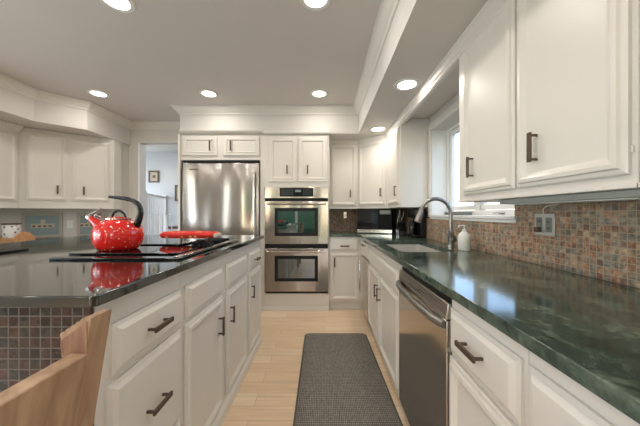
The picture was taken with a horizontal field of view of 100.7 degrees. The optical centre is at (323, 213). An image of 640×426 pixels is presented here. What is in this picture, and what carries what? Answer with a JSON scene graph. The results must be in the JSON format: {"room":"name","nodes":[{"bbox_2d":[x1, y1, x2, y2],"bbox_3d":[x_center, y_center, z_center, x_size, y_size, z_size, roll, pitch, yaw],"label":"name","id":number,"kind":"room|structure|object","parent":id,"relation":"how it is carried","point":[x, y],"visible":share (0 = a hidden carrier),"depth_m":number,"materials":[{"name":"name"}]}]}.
{"room":"kitchen","nodes":[
{"label":"kitchen","id":0,"kind":"room"},
{"bbox_2d":[0,143,128,238],"bbox_3d":[-3.200,0.106,3.345,0.920,2.125,0.749,0,0,0],"label":"wall","id":1,"kind":"structure","parent":0,"point":[7,215],"depth_m":3.37,"materials":[{"name":"paint"}]},
{"bbox_2d":[21,213,62,238],"bbox_3d":[-3.381,0.144,3.187,0.346,0.306,0.020,0,0,-40],"label":"framed picture","id":2,"kind":"object","parent":1,"relation":"attached to","point":[40,225],"visible":0.81,"depth_m":3.19,"materials":[{"name":"beige paint"}]},
{"bbox_2d":[9,127,121,208],"bbox_3d":[-3.156,-0.505,3.190,1.142,0.897,0.298,0,0,-40],"label":"upper cabinet","id":3,"kind":"object","parent":1,"relation":"attached to","point":[57,170],"visible":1,"depth_m":3.15,"materials":[{"name":"paint"}]},
{"bbox_2d":[67,220,72,227],"bbox_3d":[-3.202,0.134,3.340,0.060,0.100,0.013,0,0,-40],"label":"light switch","id":4,"kind":"object","parent":1,"relation":"attached to","point":[69,222],"visible":1,"depth_m":3.34,"materials":[{"name":"paint"}]},
{"bbox_2d":[77,213,100,235],"bbox_3d":[-3.058,0.144,3.455,0.240,0.306,0.020,0,0,-40],"label":"framed picture","id":5,"kind":"object","parent":1,"relation":"attached to","point":[84,227],"visible":0.57,"depth_m":3.42,"materials":[{"name":"beige paint"}]},
{"bbox_2d":[129,130,179,219],"bbox_3d":[-2.765,-0.051,3.780,2.030,2.440,0.120,0,0,0],"label":"wall","id":6,"kind":"structure","parent":0,"point":[146,137],"depth_m":3.72,"materials":[{"name":"paint"}]},
{"bbox_2d":[138,143,145,234],"bbox_3d":[-2.592,0.089,3.775,0.022,2.160,0.130,0,0,0],"label":"trim","id":7,"kind":"structure","parent":6,"relation":"attached to","point":[141,147],"depth_m":3.77,"materials":[{"name":"paint"}]},
{"bbox_2d":[146,152,177,230],"bbox_3d":[-2.850,-0.051,5.500,4.700,2.440,0.100,0,0,0],"label":"wall","id":8,"kind":"structure","parent":0,"point":[166,163],"depth_m":5.45,"materials":[{"name":"paint"}]},
{"bbox_2d":[148,171,158,181],"bbox_3d":[-3.493,-0.758,5.439,0.212,0.241,0.021,0,0,0],"label":"framed picture","id":9,"kind":"object","parent":8,"relation":"attached to","point":[153,176],"visible":1,"depth_m":5.44,"materials":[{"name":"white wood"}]},
{"bbox_2d":[175,185,177,200],"bbox_3d":[-2.958,-0.422,5.439,0.200,0.329,0.021,0,0,0],"label":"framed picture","id":10,"kind":"object","parent":8,"relation":"attached to","point":[176,186],"visible":0.34,"depth_m":5.44},
{"bbox_2d":[0,0,506,151],"bbox_3d":[-1.921,-1.119,1.300,6.558,0.464,9.400,0,0,0],"label":"ceiling","id":11,"kind":"structure","parent":0,"point":[264,60],"depth_m":2.15,"materials":[{"name":"paint"}]},
{"bbox_2d":[87,89,109,97],"bbox_3d":[-2.390,-1.268,2.810,0.192,0.006,0.192,0,0,0],"label":"recessed light","id":12,"kind":"object","parent":11,"relation":"in","point":[97,93],"visible":1,"depth_m":2.80,"materials":[{"name":"paint"}]},
{"bbox_2d":[100,0,135,12],"bbox_3d":[-1.240,-1.268,1.585,0.192,0.006,0.192,0,0,0],"label":"recessed light","id":13,"kind":"object","parent":11,"relation":"in","point":[123,6],"visible":1,"depth_m":1.61,"materials":[{"name":"paint"}]},
{"bbox_2d":[199,89,218,97],"bbox_3d":[-1.220,-1.268,2.810,0.192,0.006,0.192,0,0,0],"label":"recessed light","id":14,"kind":"object","parent":11,"relation":"in","point":[207,93],"visible":1,"depth_m":2.80,"materials":[{"name":"paint"}]},
{"bbox_2d":[300,0,330,10],"bbox_3d":[-0.050,-1.268,1.565,0.192,0.006,0.192,0,0,0],"label":"recessed light","id":15,"kind":"object","parent":11,"relation":"in","point":[314,5],"visible":1,"depth_m":1.61,"materials":[{"name":"paint"}]},
{"bbox_2d":[310,89,327,97],"bbox_3d":[-0.050,-1.268,2.810,0.192,0.006,0.192,0,0,0],"label":"recessed light","id":16,"kind":"object","parent":11,"relation":"in","point":[318,93],"visible":1,"depth_m":2.80,"materials":[{"name":"paint"}]},
{"bbox_2d":[369,126,386,131],"bbox_3d":[0.610,-0.954,3.000,0.192,0.006,0.192,0,0,0],"label":"recessed light","id":17,"kind":"object","parent":11,"relation":"in","point":[377,128],"visible":1,"depth_m":3.00,"materials":[{"name":"paint"}]},
{"bbox_2d":[394,78,420,90],"bbox_3d":[0.615,-0.954,1.966,0.192,0.006,0.192,0,0,0],"label":"recessed light","id":18,"kind":"object","parent":11,"relation":"in","point":[406,84],"visible":1,"depth_m":1.96,"materials":[{"name":"paint"}]},
{"bbox_2d":[222,309,409,425],"bbox_3d":[-1.921,1.199,1.300,6.558,0.060,9.400,0,0,0],"label":"floor","id":19,"kind":"structure","parent":0,"point":[267,394],"depth_m":2.04,"materials":[{"name":"brown wood"}]},
{"bbox_2d":[0,307,93,425],"bbox_3d":[-1.353,0.699,1.545,1.534,0.941,1.760,0,0,0],"label":"kitchen island","id":20,"kind":"object","parent":19,"relation":"on","point":[30,339],"visible":0.02,"depth_m":0.67,"materials":[{"name":"tile"}]},
{"bbox_2d":[0,235,263,307],"bbox_3d":[-1.350,0.212,1.535,1.600,0.029,1.800,0,0,0],"label":"island countertop","id":21,"kind":"structure","parent":20,"relation":"on","point":[28,278],"depth_m":0.90,"materials":[{"name":"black stone"}]},
{"bbox_2d":[0,248,28,252],"bbox_3d":[-1.790,0.193,1.330,0.380,0.008,0.220,0,0,0],"label":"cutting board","id":22,"kind":"object","parent":21,"relation":"on","point":[2,250],"visible":1,"depth_m":1.39,"materials":[{"name":"grey"}]},
{"bbox_2d":[49,238,237,259],"bbox_3d":[-0.890,0.176,1.510,0.550,0.042,0.780,0,0,0],"label":"cooktop","id":23,"kind":"object","parent":21,"relation":"in","point":[160,249],"visible":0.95,"depth_m":1.25,"materials":[{"name":"black glass"}]},
{"bbox_2d":[85,195,143,250],"bbox_3d":[-1.045,0.044,1.343,0.239,0.271,0.213,0,0,37],"label":"kettle","id":24,"kind":"object","parent":23,"relation":"on","point":[118,233],"visible":1,"depth_m":1.28,"materials":[{"name":"red metal"}]},
{"bbox_2d":[159,231,220,237],"bbox_3d":[-0.853,0.133,1.729,0.366,0.042,0.216,0,0,0],"label":"spoon rest","id":25,"kind":"object","parent":23,"relation":"on","point":[169,234],"visible":1,"depth_m":1.63,"materials":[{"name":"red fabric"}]},
{"bbox_2d":[202,238,229,242],"bbox_3d":[-0.745,0.181,1.792,0.150,0.014,0.185,0,0,0],"label":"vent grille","id":26,"kind":"object","parent":23,"relation":"attached to","point":[215,240],"depth_m":1.78,"materials":[{"name":"black metal"}]},
{"bbox_2d":[0,309,111,425],"bbox_3d":[-0.755,0.690,0.330,0.570,0.958,0.539,0,0,0],"label":"wooden chair","id":27,"kind":"object","parent":19,"relation":"on","point":[64,392],"visible":1,"depth_m":0.51,"materials":[{"name":"brown wood"}]},
{"bbox_2d":[94,273,180,425],"bbox_3d":[-0.859,0.698,0.878,0.650,0.940,0.402,0,0,0],"label":"base cabinet","id":28,"kind":"object","parent":19,"relation":"on","point":[140,382],"visible":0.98,"depth_m":0.84,"materials":[{"name":"paint"}]},
{"bbox_2d":[151,214,162,234],"bbox_3d":[-2.555,0.585,4.220,0.370,1.170,0.370,0,0,0],"label":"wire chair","id":29,"kind":"object","parent":19,"relation":"on","point":[157,230],"visible":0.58,"depth_m":4.05,"materials":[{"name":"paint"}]},
{"bbox_2d":[161,214,171,231],"bbox_3d":[-2.640,0.585,4.620,0.370,1.170,0.370,0,0,0],"label":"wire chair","id":30,"kind":"object","parent":19,"relation":"on","point":[162,214],"visible":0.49,"depth_m":4.45,"materials":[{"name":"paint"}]},
{"bbox_2d":[168,226,177,230],"bbox_3d":[-2.615,0.706,5.150,0.630,0.924,0.400,0,0,0],"label":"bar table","id":31,"kind":"object","parent":19,"relation":"on","point":[169,227],"visible":0.06,"depth_m":4.95,"materials":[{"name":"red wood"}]},
{"bbox_2d":[180,246,248,425],"bbox_3d":[-0.864,0.698,1.532,0.641,0.940,0.903,0,0,0],"label":"base cabinet","id":32,"kind":"object","parent":19,"relation":"on","point":[213,326],"visible":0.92,"depth_m":1.37,"materials":[{"name":"paint"}]},
{"bbox_2d":[178,130,262,230],"bbox_3d":[-1.242,0.089,3.465,1.013,2.160,0.659,0,0,0],"label":"tall cabinet","id":33,"kind":"object","parent":19,"relation":"on","point":[190,146],"visible":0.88,"depth_m":3.18,"materials":[{"name":"paint"}]},
{"bbox_2d":[183,160,259,234],"bbox_3d":[-1.235,0.255,3.439,0.918,1.788,0.662,0,0,0],"label":"refrigerator","id":34,"kind":"object","parent":19,"relation":"on","point":[222,196],"visible":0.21,"depth_m":3.17,"materials":[{"name":"silver metal"}]},
{"bbox_2d":[246,240,261,367],"bbox_3d":[-0.859,0.698,2.205,0.650,0.940,0.438,0,0,0],"label":"base cabinet","id":35,"kind":"object","parent":19,"relation":"on","point":[253,252],"visible":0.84,"depth_m":2.16,"materials":[{"name":"paint"}]},
{"bbox_2d":[260,131,328,310],"bbox_3d":[-0.352,0.094,3.471,0.832,2.150,0.647,0,0,0],"label":"tall cabinet","id":36,"kind":"object","parent":19,"relation":"on","point":[287,158],"visible":0.89,"depth_m":3.18,"materials":[{"name":"paint"}]},
{"bbox_2d":[265,187,327,292],"bbox_3d":[-0.330,0.320,3.426,0.764,1.273,0.648,0,0,0],"label":"double oven","id":37,"kind":"object","parent":36,"relation":"in","point":[296,218],"visible":1,"depth_m":3.16,"materials":[{"name":"silver metal"}]},
{"bbox_2d":[293,333,402,425],"bbox_3d":[0.133,1.163,1.660,0.634,0.010,1.820,0,0,0],"label":"floor mat","id":38,"kind":"object","parent":19,"relation":"on","point":[341,382],"visible":1,"depth_m":1.78,"materials":[{"name":"grey fabric"}]},
{"bbox_2d":[329,237,366,316],"bbox_3d":[0.557,0.725,3.396,0.982,0.889,0.788,0,0,0],"label":"base cabinet","id":39,"kind":"object","parent":19,"relation":"on","point":[344,252],"visible":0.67,"depth_m":3.19,"materials":[{"name":"paint"}]},
{"bbox_2d":[329,231,639,423],"bbox_3d":[0.558,0.264,1.796,0.984,0.031,3.992,0,0,0],"label":"countertop","id":40,"kind":"structure","parent":39,"relation":"on","point":[587,328],"depth_m":0.71,"materials":[{"name":"green stone"}]},
{"bbox_2d":[357,208,392,233],"bbox_3d":[0.666,0.092,3.415,0.427,0.310,0.334,0,0,18],"label":"microwave","id":41,"kind":"object","parent":40,"relation":"on","point":[369,220],"visible":0.98,"depth_m":3.26,"materials":[{"name":"black plastic"}]},
{"bbox_2d":[395,210,406,235],"bbox_3d":[0.868,0.102,2.983,0.085,0.292,0.171,0,0,0],"label":"knife block","id":42,"kind":"object","parent":40,"relation":"on","point":[400,226],"visible":0.98,"depth_m":2.96,"materials":[{"name":"black plastic"}]},
{"bbox_2d":[386,244,441,251],"bbox_3d":[0.682,0.364,2.060,0.381,0.169,0.716,0,0,0],"label":"sink","id":43,"kind":"object","parent":40,"relation":"in","point":[401,247],"visible":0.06,"depth_m":2.41,"materials":[{"name":"ceramic"}]},
{"bbox_2d":[408,209,425,237],"bbox_3d":[0.978,0.101,2.815,0.125,0.293,0.230,0,0,0],"label":"coffee maker","id":44,"kind":"object","parent":40,"relation":"on","point":[416,230],"visible":0.9,"depth_m":2.74,"materials":[{"name":"black plastic"}]},
{"bbox_2d":[414,197,456,246],"bbox_3d":[0.824,0.063,1.955,0.302,0.369,0.100,0,0,0],"label":"faucet","id":45,"kind":"object","parent":40,"relation":"on","point":[451,238],"visible":1,"depth_m":1.96,"materials":[{"name":"silver metal"}]},
{"bbox_2d":[458,225,470,250],"bbox_3d":[0.945,0.162,1.785,0.080,0.170,0.080,0,0,31],"label":"soap dispenser","id":46,"kind":"object","parent":40,"relation":"on","point":[464,238],"visible":1,"depth_m":1.76,"materials":[{"name":"white ceramic"}]},
{"bbox_2d":[359,240,368,318],"bbox_3d":[0.717,0.732,2.801,0.662,0.875,0.398,0,0,0],"label":"trash compactor","id":47,"kind":"object","parent":19,"relation":"on","point":[365,246],"visible":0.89,"depth_m":2.80,"materials":[{"name":"white wood"}]},
{"bbox_2d":[368,244,405,415],"bbox_3d":[0.722,0.725,2.063,0.652,0.889,1.074,0,0,0],"label":"base cabinet","id":48,"kind":"object","parent":19,"relation":"on","point":[383,271],"visible":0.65,"depth_m":1.88,"materials":[{"name":"paint"}]},
{"bbox_2d":[396,267,451,425],"bbox_3d":[0.716,0.724,1.226,0.664,0.888,0.597,0,0,0],"label":"dishwasher","id":49,"kind":"object","parent":19,"relation":"on","point":[425,352],"visible":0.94,"depth_m":1.13,"materials":[{"name":"silver metal"}]},
{"bbox_2d":[449,299,528,425],"bbox_3d":[0.722,0.725,0.751,0.653,0.889,0.345,0,0,0],"label":"base cabinet","id":50,"kind":"object","parent":19,"relation":"on","point":[488,369],"visible":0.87,"depth_m":0.71,"materials":[{"name":"paint"}]},
{"bbox_2d":[528,351,639,425],"bbox_3d":[0.722,0.725,0.396,0.653,0.889,0.360,0,0,0],"label":"base cabinet","id":51,"kind":"object","parent":19,"relation":"on","point":[554,398],"visible":0.48,"depth_m":0.49,"materials":[{"name":"paint"}]},
{"bbox_3d":[-3.202,0.736,2.440,0.914,0.864,2.180,0,0,0],"label":"countertop","id":52,"kind":"structure","parent":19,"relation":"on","visible":0},
{"bbox_2d":[0,232,34,242],"bbox_3d":[-3.283,0.246,2.717,0.435,0.115,0.195,0,0,0],"label":"wooden tray","id":53,"kind":"object","parent":52,"relation":"on","point":[21,236],"visible":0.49,"depth_m":2.68,"materials":[{"name":"brown wood"}]},
{"bbox_2d":[1,223,21,237],"bbox_3d":[-3.200,0.194,2.715,0.140,0.192,0.140,0,0,0],"label":"canister","id":54,"kind":"object","parent":53,"relation":"in","point":[8,230],"visible":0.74,"depth_m":2.67,"materials":[{"name":"ceramic"}]},
{"bbox_2d":[329,209,396,230],"bbox_3d":[-0.271,-0.051,3.871,2.658,2.440,0.158,0,0,0],"label":"wall","id":55,"kind":"structure","parent":0,"point":[337,222],"depth_m":3.79,"materials":[{"name":"tile"}]},
{"bbox_2d":[329,145,357,208],"bbox_3d":[0.257,-0.509,3.626,0.382,0.892,0.346,0,0,0],"label":"upper cabinet","id":56,"kind":"object","parent":55,"relation":"attached to","point":[343,159],"visible":0.94,"depth_m":3.48,"materials":[{"name":"paint"}]},
{"bbox_2d":[358,139,406,208],"bbox_3d":[0.753,-0.509,3.495,0.608,0.892,0.608,0,0,0],"label":"upper cabinet","id":57,"kind":"object","parent":55,"relation":"attached to","point":[372,157],"visible":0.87,"depth_m":3.33,"materials":[{"name":"paint"}]},
{"bbox_2d":[397,92,639,287],"bbox_3d":[1.155,-0.051,0.300,0.210,2.440,7.400,0,0,0],"label":"wall","id":58,"kind":"structure","parent":0,"point":[600,240],"depth_m":1.13,"materials":[{"name":"paint"}]},
{"bbox_2d":[387,119,428,207],"bbox_3d":[0.892,-0.509,2.926,0.329,0.892,0.526,0,0,0],"label":"upper cabinet","id":59,"kind":"object","parent":58,"relation":"attached to","point":[407,147],"visible":0.98,"depth_m":2.66,"materials":[{"name":"paint"}]},
{"bbox_2d":[428,100,516,222],"bbox_3d":[1.147,-0.413,2.047,0.222,0.935,1.205,0,0,0],"label":"window","id":60,"kind":"structure","parent":58,"relation":"in","point":[441,143],"depth_m":2.56,"materials":[{"name":"paint"}]},
{"bbox_2d":[444,212,471,214],"bbox_3d":[1.113,0.000,2.210,0.075,0.028,0.320,0,0,0],"label":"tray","id":61,"kind":"object","parent":60,"relation":"on","point":[445,213],"visible":0.66,"depth_m":2.10,"materials":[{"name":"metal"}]},
{"bbox_2d":[397,200,639,287],"bbox_3d":[1.054,0.058,0.345,0.008,0.378,6.890,0,0,0],"label":"tile backsplash","id":62,"kind":"structure","parent":58,"relation":"attached to","point":[601,240],"depth_m":1.12,"materials":[{"name":"tile"}]},
{"bbox_2d":[533,203,560,236],"bbox_3d":[1.036,0.028,1.231,0.026,0.156,0.165,0,0,0],"label":"wall outlet","id":63,"kind":"object","parent":58,"relation":"attached to","point":[545,224],"visible":0.94,"depth_m":1.25,"materials":[{"name":"plastic"}]},
{"bbox_2d":[536,217,541,231],"bbox_3d":[1.042,0.053,1.284,0.002,0.068,0.034,0,0,0],"label":"socket","id":64,"kind":"object","parent":63,"relation":"attached to","point":[538,219],"depth_m":1.28,"materials":[{"name":"grey plastic"}]},
{"bbox_2d":[545,218,551,231],"bbox_3d":[1.042,0.053,1.230,0.002,0.068,0.034,0,0,0],"label":"socket","id":65,"kind":"object","parent":63,"relation":"attached to","point":[548,221],"depth_m":1.23,"materials":[{"name":"grey plastic"}]},
{"bbox_2d":[458,0,639,201],"bbox_3d":[0.892,-0.509,1.079,0.329,0.892,0.861,0,0,0],"label":"upper cabinet","id":66,"kind":"object","parent":58,"relation":"attached to","point":[549,90],"visible":0.96,"depth_m":0.89,"materials":[{"name":"paint"}]},
{"bbox_2d":[498,189,639,204],"bbox_3d":[0.870,-0.051,0.940,0.139,0.023,0.560,0,0,0],"label":"light","id":67,"kind":"object","parent":66,"relation":"attached to","point":[624,195],"visible":1,"depth_m":0.85,"materials":[{"name":"paint"}]},
{"bbox_2d":[510,197,639,204],"bbox_3d":[0.875,-0.041,0.940,0.090,0.004,0.480,0,0,0],"label":"diffuser","id":68,"kind":"object","parent":67,"relation":"attached to","point":[629,198],"depth_m":0.86,"materials":[{"name":"paint"}]},
{"bbox_3d":[-3.595,0.894,4.899,1.290,0.550,1.099,0,0,0],"label":"floor","id":69,"kind":"structure","parent":0,"visible":0},
{"bbox_2d":[146,191,166,234],"bbox_3d":[-3.120,0.123,4.900,0.070,0.990,1.178,0,0,-16],"label":"stair railing","id":70,"kind":"object","parent":69,"relation":"on","point":[155,204],"visible":0.56,"depth_m":4.93,"materials":[{"name":"paint"}]},
{"bbox_3d":[-3.720,-0.051,0.160,0.120,2.440,7.120,0,0,0],"label":"wall","id":71,"kind":"structure","parent":0,"visible":0},
{"bbox_2d":[0,119,23,207],"bbox_3d":[-3.471,-0.506,2.300,0.377,0.898,1.200,0,0,0],"label":"upper cabinet","id":72,"kind":"object","parent":71,"relation":"attached to","point":[9,131],"visible":1,"depth_m":2.80,"materials":[{"name":"paint"}]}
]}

